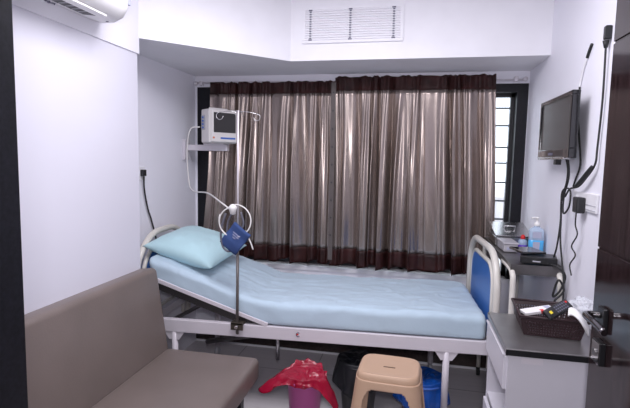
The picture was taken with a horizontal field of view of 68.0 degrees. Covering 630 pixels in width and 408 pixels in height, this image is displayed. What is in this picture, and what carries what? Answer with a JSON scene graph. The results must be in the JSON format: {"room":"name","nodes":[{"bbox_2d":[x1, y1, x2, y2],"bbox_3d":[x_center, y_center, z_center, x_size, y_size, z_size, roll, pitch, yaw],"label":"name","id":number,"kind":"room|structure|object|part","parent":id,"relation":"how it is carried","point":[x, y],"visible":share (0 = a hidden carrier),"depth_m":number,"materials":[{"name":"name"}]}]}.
{"room":"hospital room","nodes":[
{"label":"hospital room","id":0,"kind":"room"},
{"bbox_2d":[12,0,138,53],"bbox_3d":[-1.177,-0.952,1.642,0.224,0.484,1.595,2,6,12],"label":"beam","id":1,"kind":"structure","parent":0,"point":[124,33],"depth_m":2.10,"materials":[{"name":"paint"}]},
{"bbox_2d":[44,0,130,22],"bbox_3d":[-0.964,-0.888,1.653,0.195,0.288,0.880,2,6,12],"label":"air conditioner","id":2,"kind":"object","parent":1,"relation":"attached to","point":[103,11],"visible":1,"depth_m":1.89,"materials":[{"name":"white plastic"}]},
{"bbox_2d":[52,0,94,15],"bbox_3d":[-0.983,-0.747,1.603,0.051,0.004,0.670,2,6,12],"label":"outlet","id":3,"kind":"object","parent":2,"relation":"attached to","point":[65,3],"depth_m":1.82,"materials":[{"name":"grey plastic"}]},
{"bbox_2d":[137,54,195,349],"bbox_3d":[-1.263,-0.027,2.334,0.150,2.460,3.045,2,6,12],"label":"wall","id":4,"kind":"structure","parent":0,"point":[166,94],"depth_m":3.16,"materials":[{"name":"paint"}]},
{"bbox_2d":[12,5,140,314],"bbox_3d":[-1.206,0.273,1.756,0.217,1.976,1.586,2,6,12],"label":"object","id":5,"kind":"structure","parent":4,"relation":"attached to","point":[76,91],"depth_m":1.99,"materials":[{"name":"white paint"}]},
{"bbox_2d":[139,167,156,238],"bbox_3d":[-1.046,0.044,2.957,0.032,0.561,0.195,2,6,12],"label":"socket","id":6,"kind":"object","parent":4,"relation":"attached to","point":[142,172],"visible":0.75,"depth_m":2.88,"materials":[{"name":"black plastic"}]},
{"bbox_3d":[-1.066,-0.188,2.873,0.008,0.085,0.065,2,6,12],"label":"socket plate","id":7,"kind":"part","parent":6,"relation":"part of","materials":[{"name":"white plastic"}]},
{"bbox_3d":[-1.047,0.072,2.973,0.016,0.502,0.170,2,6,9],"label":"cord","id":8,"kind":"part","parent":6,"relation":"part of","materials":[{"name":"black rubber"}]},
{"bbox_2d":[182,139,228,159],"bbox_3d":[-0.786,-0.392,3.384,0.335,0.147,0.120,2,6,12],"label":"wall bracket","id":9,"kind":"object","parent":4,"relation":"attached to","point":[206,146],"visible":0.87,"depth_m":3.37,"materials":[{"name":"white metal"}]},
{"bbox_3d":[-0.941,-0.398,3.410,0.022,0.147,0.080,2,6,12],"label":"wall plate","id":10,"kind":"part","parent":9,"relation":"part of","materials":[{"name":"white metal"}]},
{"bbox_2d":[203,143,228,144],"bbox_3d":[-0.710,-0.430,3.364,0.150,0.010,0.120,2,6,12],"label":"shelf","id":11,"kind":"object","parent":9,"relation":"attached to","point":[203,143],"depth_m":3.31,"materials":[{"name":"white metal"}]},
{"bbox_2d":[201,107,236,143],"bbox_3d":[-0.669,-0.548,3.267,0.228,0.246,0.134,-3,7,-40],"label":"patient monitor","id":12,"kind":"object","parent":9,"relation":"on","point":[224,131],"visible":0.91,"depth_m":3.21,"materials":[{"name":"grey plastic"}]},
{"bbox_3d":[-0.769,-0.563,3.218,0.003,0.100,0.055,-3,7,-40],"label":"socket panel","id":13,"kind":"part","parent":12,"relation":"part of","materials":[{"name":"plastic"}]},
{"bbox_2d":[186,126,227,207],"bbox_3d":[-0.653,-0.254,2.921,0.082,0.504,0.903,-2,6,-29],"label":"cable","id":14,"kind":"object","parent":12,"relation":"attached to","point":[194,126],"visible":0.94,"depth_m":3.25,"materials":[{"name":"white plastic"}]},
{"bbox_2d":[185,340,486,407],"bbox_3d":[-0.219,1.388,1.198,3.800,0.100,5.200,2,6,12],"label":"floor","id":15,"kind":"structure","parent":0,"point":[466,389],"depth_m":3.12,"materials":[{"name":"tile"}]},
{"bbox_2d":[24,268,258,407],"bbox_3d":[-0.783,0.844,1.770,0.700,0.852,1.545,2,6,12],"label":"sofa","id":16,"kind":"object","parent":15,"relation":"on","point":[104,345],"visible":0.99,"depth_m":2.06,"materials":[{"name":"brown leather"}]},
{"bbox_3d":[-1.033,0.661,1.806,0.181,0.505,1.545,2,6,12],"label":"backrest","id":17,"kind":"part","parent":16,"relation":"part of","materials":[{"name":"brown leather"}]},
{"bbox_3d":[-0.703,0.917,1.753,0.532,0.123,1.530,2,6,12],"label":"seat","id":18,"kind":"part","parent":16,"relation":"part of","materials":[{"name":"brown leather"}]},
{"bbox_3d":[-0.390,1.093,2.375,0.044,0.258,0.044,2,6,12],"label":"leg","id":19,"kind":"part","parent":16,"relation":"part of","materials":[{"name":"black plastic"}]},
{"bbox_2d":[258,358,338,407],"bbox_3d":[-0.078,1.028,2.410,0.415,0.394,0.227,2,6,12],"label":"waste bin","id":20,"kind":"object","parent":15,"relation":"on","point":[306,380],"visible":1,"depth_m":2.33,"materials":[{"name":"plastic"}]},
{"bbox_2d":[140,224,500,407],"bbox_3d":[-0.003,0.673,2.932,2.028,1.004,0.775,2,6,8],"label":"hospital bed","id":21,"kind":"object","parent":15,"relation":"on","point":[448,319],"visible":0.86,"depth_m":2.63,"materials":[{"name":"blue fabric"}]},
{"bbox_3d":[-0.982,0.350,3.044,0.014,0.215,0.554,2,6,8],"label":"board panel","id":22,"kind":"part","parent":21,"relation":"part of","materials":[{"name":"blue plastic"}]},
{"bbox_3d":[-0.985,0.490,3.057,0.038,0.704,0.775,2,6,8],"label":"headboard","id":23,"kind":"part","parent":21,"relation":"part of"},
{"bbox_3d":[-0.812,0.916,2.715,0.036,0.378,0.036,2,6,8],"label":"leg","id":24,"kind":"part","parent":21,"relation":"part of","materials":[{"name":"white metal"}]},
{"bbox_2d":[143,225,246,268],"bbox_3d":[-0.739,0.265,2.957,0.438,0.215,0.537,3,6,14],"label":"pillow","id":25,"kind":"object","parent":21,"relation":"on","point":[195,246],"visible":0.9,"depth_m":2.77,"materials":[{"name":"blue fabric"}]},
{"bbox_3d":[-0.552,0.538,2.999,0.687,0.268,0.682,2,6,8],"label":"backrest panel","id":26,"kind":"part","parent":21,"relation":"part of","materials":[{"name":"white metal"}]},
{"bbox_3d":[-0.562,0.510,2.998,0.717,0.259,0.738,2,6,8],"label":"backrest frame","id":27,"kind":"part","parent":21,"relation":"part of","materials":[{"name":"white metal"}]},
{"bbox_3d":[-0.712,0.852,3.407,0.036,0.378,0.036,2,6,8],"label":"leg","id":28,"kind":"part","parent":21,"relation":"part of","materials":[{"name":"white metal"}]},
{"bbox_3d":[-0.453,0.809,2.823,0.562,0.205,0.083,4,6,27],"label":"crank rod","id":29,"kind":"part","parent":21,"relation":"part of","materials":[{"name":"metal"}]},
{"bbox_2d":[216,110,259,333],"bbox_3d":[-0.426,0.112,2.569,0.237,1.232,0.116,0,6,-8],"label":"pole","id":30,"kind":"object","parent":21,"relation":"attached to","point":[236,324],"visible":0.97,"depth_m":2.57,"materials":[{"name":"silver metal"}]},
{"bbox_2d":[218,204,252,254],"bbox_3d":[-0.430,0.140,2.516,0.204,0.281,0.048,2,6,12],"label":"blood pressure cuff","id":31,"kind":"object","parent":30,"relation":"hanging from","point":[234,238],"visible":1,"depth_m":2.52,"materials":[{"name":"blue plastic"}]},
{"bbox_3d":[0.018,0.477,2.909,1.890,0.350,0.729,2,6,8],"label":"mattress","id":32,"kind":"part","parent":21,"relation":"part of","materials":[{"name":"blue fabric"}]},
{"bbox_3d":[0.002,0.690,2.933,1.945,0.074,0.738,2,6,8],"label":"bed frame","id":33,"kind":"part","parent":21,"relation":"part of","materials":[{"name":"white metal"}]},
{"bbox_3d":[0.795,0.903,3.193,0.036,0.378,0.036,2,6,8],"label":"leg","id":34,"kind":"part","parent":21,"relation":"part of","materials":[{"name":"grey metal"}]},
{"bbox_3d":[0.695,0.967,2.502,0.036,0.378,0.036,2,6,8],"label":"leg","id":35,"kind":"part","parent":21,"relation":"part of","materials":[{"name":"white metal"}]},
{"bbox_3d":[0.985,0.515,2.774,0.014,0.407,0.554,2,6,8],"label":"board panel","id":36,"kind":"part","parent":21,"relation":"part of","materials":[{"name":"blue plastic"}]},
{"bbox_3d":[0.985,0.558,2.778,0.038,0.701,0.775,2,6,8],"label":"footboard","id":37,"kind":"part","parent":21,"relation":"part of","materials":[{"name":"blue plastic"}]},
{"bbox_2d":[332,349,375,407],"bbox_3d":[0.250,1.039,2.709,0.314,0.328,0.270,2,6,12],"label":"waste bin","id":38,"kind":"object","parent":15,"relation":"on","point":[347,364],"visible":0.62,"depth_m":2.63,"materials":[{"name":"black plastic"}]},
{"bbox_2d":[351,354,424,407],"bbox_3d":[0.353,1.010,2.259,0.408,0.476,0.352,3,6,15],"label":"plastic stool","id":39,"kind":"object","parent":15,"relation":"on","point":[376,372],"visible":1,"depth_m":2.15,"materials":[{"name":"beige plastic"}]},
{"bbox_2d":[392,366,449,407],"bbox_3d":[0.599,1.082,2.638,0.322,0.270,0.273,2,6,12],"label":"waste bin","id":40,"kind":"object","parent":15,"relation":"on","point":[432,378],"visible":0.45,"depth_m":2.54,"materials":[{"name":"blue plastic"}]},
{"bbox_2d":[476,237,562,374],"bbox_3d":[1.139,0.738,2.702,0.239,0.963,0.956,2,6,12],"label":"table","id":41,"kind":"object","parent":15,"relation":"on","point":[511,260],"visible":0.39,"depth_m":2.26,"materials":[{"name":"metal"}]},
{"bbox_3d":[1.102,0.682,3.038,0.027,0.888,0.275,2,6,12],"label":"leg","id":42,"kind":"part","parent":41,"relation":"part of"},
{"bbox_2d":[497,238,518,251],"bbox_3d":[1.093,0.233,2.652,0.084,0.052,0.175,2,6,10],"label":"storage box","id":43,"kind":"object","parent":41,"relation":"on","point":[504,244],"visible":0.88,"depth_m":2.58,"materials":[{"name":"white plastic"}]},
{"bbox_3d":[1.093,0.212,2.650,0.084,0.010,0.175,2,6,10],"label":"lid","id":44,"kind":"part","parent":43,"relation":"part of","materials":[{"name":"white plastic"}]},
{"bbox_3d":[0.970,0.740,2.404,0.027,0.888,0.275,2,6,12],"label":"leg","id":45,"kind":"part","parent":41,"relation":"part of","materials":[{"name":"white metal"}]},
{"bbox_2d":[489,221,528,246],"bbox_3d":[1.187,0.183,2.853,0.206,0.117,0.266,2,6,12],"label":"tray","id":46,"kind":"object","parent":41,"relation":"on","point":[513,230],"visible":0.79,"depth_m":2.83,"materials":[{"name":"silver metal"}]},
{"bbox_3d":[1.187,0.152,2.848,0.206,0.055,0.262,2,6,12],"label":"tray lid","id":47,"kind":"part","parent":46,"relation":"part of","materials":[{"name":"silver metal"}]},
{"bbox_3d":[1.309,0.691,2.996,0.027,0.888,0.275,2,6,12],"label":"leg","id":48,"kind":"part","parent":41,"relation":"part of","materials":[{"name":"white metal"}]},
{"bbox_2d":[518,235,526,246],"bbox_3d":[1.194,0.216,2.684,0.050,0.082,0.049,2,6,12],"label":"bottle","id":49,"kind":"object","parent":41,"relation":"on","point":[522,242],"visible":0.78,"depth_m":2.67,"materials":[{"name":"plastic"}]},
{"bbox_2d":[528,217,544,250],"bbox_3d":[1.217,0.170,2.567,0.076,0.198,0.056,2,6,12],"label":"sanitizer bottle","id":50,"kind":"object","parent":41,"relation":"on","point":[536,234],"visible":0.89,"depth_m":2.54,"materials":[{"name":"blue plastic"}]},
{"bbox_2d":[520,253,557,266],"bbox_3d":[1.103,0.272,2.308,0.163,0.038,0.126,4,6,23],"label":"box","id":51,"kind":"object","parent":41,"relation":"on","point":[542,259],"visible":0.84,"depth_m":2.26,"materials":[{"name":"black plastic"}]},
{"bbox_2d":[509,246,545,254],"bbox_3d":[1.079,0.236,2.376,0.120,0.012,0.150,1,5,-2],"label":"tray","id":52,"kind":"object","parent":51,"relation":"on","point":[523,250],"visible":1,"depth_m":2.34,"materials":[{"name":"grey plastic"}]},
{"bbox_2d":[550,263,565,301],"bbox_3d":[1.131,0.380,2.202,0.041,0.186,0.087,-2,6,-30],"label":"cord tangle","id":53,"kind":"object","parent":41,"relation":"hanging from","point":[551,264],"visible":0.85,"depth_m":2.18,"materials":[{"name":"black rubber"}]},
{"bbox_3d":[1.177,0.749,2.361,0.027,0.888,0.275,2,6,12],"label":"leg","id":54,"kind":"part","parent":41,"relation":"part of","materials":[{"name":"white metal"}]},
{"bbox_2d":[483,312,590,407],"bbox_3d":[0.885,0.896,1.848,0.382,0.800,0.414,2,6,12],"label":"cabinet","id":55,"kind":"object","parent":15,"relation":"on","point":[524,371],"visible":0.77,"depth_m":1.65,"materials":[{"name":"laminate"}]},
{"bbox_3d":[0.711,1.039,1.901,0.015,0.350,0.376,2,6,12],"label":"door","id":56,"kind":"part","parent":55,"relation":"part of","materials":[{"name":"paint"}]},
{"bbox_3d":[0.721,0.589,1.857,0.017,0.124,0.376,2,6,12],"label":"drawer","id":57,"kind":"part","parent":55,"relation":"part of","materials":[{"name":"laminate"}]},
{"bbox_2d":[511,298,589,340],"bbox_3d":[0.909,0.432,1.812,0.240,0.130,0.315,3,6,16],"label":"plastic basket","id":58,"kind":"object","parent":55,"relation":"on","point":[570,328],"depth_m":1.76,"materials":[{"name":"brown plastic"}]},
{"bbox_2d":[520,305,550,315],"bbox_3d":[0.885,0.423,1.858,0.120,0.030,0.053,1,5,-2],"label":"paper packet","id":59,"kind":"object","parent":58,"relation":"in","point":[539,309],"visible":0.66,"depth_m":1.85,"materials":[{"name":"white paper"}]},
{"bbox_2d":[543,299,572,319],"bbox_3d":[0.909,0.396,1.749,0.111,0.069,0.039,0,6,-16],"label":"remote control","id":60,"kind":"object","parent":58,"relation":"on","point":[561,307],"visible":0.98,"depth_m":1.74,"materials":[{"name":"black plastic"}]},
{"bbox_3d":[0.947,0.422,1.677,0.046,0.083,0.079,-4,8,-45],"label":"plastic strip","id":61,"kind":"part","parent":58,"relation":"part of","materials":[{"name":"white plastic"}]},
{"bbox_2d":[568,296,593,321],"bbox_3d":[0.999,0.392,1.735,0.097,0.083,0.217,2,6,12],"label":"plastic bag","id":62,"kind":"object","parent":58,"relation":"on","point":[581,303],"visible":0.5,"depth_m":1.71,"materials":[{"name":"white plastic"}]},
{"bbox_2d":[196,333,486,367],"bbox_3d":[0.233,1.056,3.578,2.365,0.103,0.206,2,6,12],"label":"wall","id":63,"kind":"structure","parent":0,"point":[469,360],"depth_m":3.44,"materials":[{"name":"brown stone"}]},
{"bbox_2d":[196,338,486,370],"bbox_3d":[0.211,1.122,3.483,2.365,0.014,0.012,2,6,12],"label":"baseboard","id":64,"kind":"structure","parent":63,"relation":"attached to","point":[198,339],"depth_m":3.53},
{"bbox_2d":[195,71,529,321],"bbox_3d":[0.258,-0.162,3.464,2.365,2.345,0.200,2,6,12],"label":"wall","id":65,"kind":"structure","parent":0,"point":[201,313],"depth_m":3.37,"materials":[{"name":"paint"}]},
{"bbox_2d":[138,0,553,75],"bbox_3d":[0.145,-1.070,2.737,2.365,0.404,1.102,2,6,12],"label":"soffit","id":66,"kind":"object","parent":65,"relation":"attached to","point":[192,37],"depth_m":2.73,"materials":[{"name":"paint"}]},
{"bbox_2d":[302,3,403,43],"bbox_3d":[0.223,-1.082,2.808,0.612,0.215,0.013,2,6,12],"label":"air vent","id":67,"kind":"object","parent":66,"relation":"attached to","point":[372,22],"visible":1,"depth_m":2.80,"materials":[{"name":"metal"}]},
{"bbox_2d":[194,76,527,85],"bbox_3d":[0.239,-0.860,3.277,2.345,0.032,0.044,2,6,12],"label":"curtain rod","id":68,"kind":"object","parent":65,"relation":"attached to","point":[516,78],"visible":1,"depth_m":3.35,"materials":[{"name":"white metal"}]},
{"bbox_2d":[204,80,336,263],"bbox_3d":[-0.356,-0.232,3.436,1.048,1.315,0.115,2,6,12],"label":"curtain","id":69,"kind":"object","parent":68,"relation":"hanging from","point":[286,156],"visible":0.83,"depth_m":3.40,"materials":[{"name":"brown fabric"}]},
{"bbox_3d":[0.238,-0.858,3.272,2.290,0.026,0.016,2,6,12],"label":"rod","id":70,"kind":"part","parent":68,"relation":"part of","materials":[{"name":"white metal"}]},
{"bbox_2d":[329,74,495,275],"bbox_3d":[0.667,-0.199,3.215,1.128,1.352,0.116,2,6,12],"label":"curtain","id":71,"kind":"object","parent":68,"relation":"hanging from","point":[415,156],"visible":0.93,"depth_m":3.20,"materials":[{"name":"brown fabric"}]},
{"bbox_2d":[197,83,528,283],"bbox_3d":[0.257,-0.177,3.457,2.365,1.345,0.212,2,6,12],"label":"window","id":72,"kind":"structure","parent":65,"relation":"in","point":[518,93],"depth_m":3.25,"materials":[{"name":"black metal"}]},
{"bbox_3d":[0.244,0.478,3.520,2.365,0.030,0.212,2,6,12],"label":"sill","id":73,"kind":"part","parent":72,"relation":"part of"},
{"bbox_2d":[495,107,508,219],"bbox_3d":[0.289,-0.168,3.503,2.175,1.260,0.010,2,6,12],"label":"grille","id":74,"kind":"object","parent":72,"relation":"attached to","point":[496,107],"depth_m":3.27,"materials":[{"name":"metal"}]},
{"bbox_2d":[517,0,616,328],"bbox_3d":[1.199,0.070,1.831,0.150,2.460,3.045,2,6,12],"label":"wall","id":75,"kind":"structure","parent":0,"point":[577,24],"depth_m":2.20,"materials":[{"name":"paint"}]},
{"bbox_2d":[538,89,580,164],"bbox_3d":[1.180,-0.348,2.235,0.080,0.320,0.500,2,6,12],"label":"television","id":76,"kind":"object","parent":75,"relation":"attached to","point":[559,117],"visible":1,"depth_m":2.15,"materials":[{"name":"black plastic"}]},
{"bbox_2d":[553,160,571,316],"bbox_3d":[1.145,0.150,2.187,0.044,0.792,0.164,2,6,12],"label":"hanging cable","id":77,"kind":"object","parent":76,"relation":"hanging from","point":[563,192],"visible":0.91,"depth_m":2.17,"materials":[{"name":"black rubber"}]},
{"bbox_2d":[569,197,585,275],"bbox_3d":[1.133,0.143,2.032,0.034,0.349,0.088,2,6,12],"label":"power adapter","id":78,"kind":"object","parent":75,"relation":"attached to","point":[578,206],"visible":1,"depth_m":2.00,"materials":[{"name":"black plastic"}]},
{"bbox_3d":[1.131,0.177,2.044,0.010,0.280,0.071,2,6,12],"label":"adapter cord","id":79,"kind":"part","parent":78,"relation":"part of","materials":[{"name":"black rubber"}]},
{"bbox_2d":[572,43,592,186],"bbox_3d":[1.184,-0.382,2.074,0.012,0.619,0.131,2,6,12],"label":"cable","id":80,"kind":"object","parent":75,"relation":"attached to","point":[591,44],"visible":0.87,"depth_m":2.08,"materials":[{"name":"black rubber"}]},
{"bbox_2d":[573,191,599,213],"bbox_3d":[1.152,-0.009,1.995,0.014,0.078,0.280,2,6,12],"label":"wall socket","id":81,"kind":"object","parent":75,"relation":"attached to","point":[592,200],"visible":0.61,"depth_m":1.92,"materials":[{"name":"grey plastic"}]},
{"bbox_2d":[565,25,612,196],"bbox_3d":[1.143,-0.360,1.988,0.033,0.691,0.328,2,5,7],"label":"cable","id":82,"kind":"object","parent":75,"relation":"attached to","point":[607,34],"visible":0.98,"depth_m":1.84,"materials":[{"name":"black plastic"}]},
{"bbox_3d":[-0.326,0.150,0.671,2.365,2.460,0.150,2,6,12],"label":"wall","id":83,"kind":"structure","parent":0,"visible":0},
{"bbox_2d":[0,0,27,407],"bbox_3d":[-0.550,0.298,0.711,0.062,2.150,0.210,2,6,12],"label":"trim","id":84,"kind":"structure","parent":83,"relation":"attached to","point":[13,369],"depth_m":0.76,"materials":[{"name":"black wood"}]},
{"bbox_2d":[582,0,629,407],"bbox_3d":[0.747,0.302,0.992,0.106,2.120,0.885,2,6,11],"label":"door","id":85,"kind":"structure","parent":83,"relation":"in","point":[608,379],"depth_m":1.30,"materials":[{"name":"brown wood"}]},
{"bbox_3d":[0.767,0.323,1.284,0.053,0.028,0.163,4,6,26],"label":"lever","id":86,"kind":"part","parent":85,"relation":"part of","materials":[{"name":"silver metal"}]},
{"bbox_3d":[0.821,0.428,1.353,0.016,0.067,0.055,2,6,11],"label":"lock plate","id":87,"kind":"part","parent":85,"relation":"part of","materials":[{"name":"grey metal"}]},
{"label":"outside","id":88,"kind":"structure","parent":0,"visible":0},
{"bbox_2d":[495,186,504,263],"bbox_3d":[3.318,2.103,10.141,7.000,4.920,3.250,2,6,12],"label":"building","id":89,"kind":"structure","parent":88,"point":[499,190],"depth_m":8.54,"materials":[{"name":"white"}]}
]}

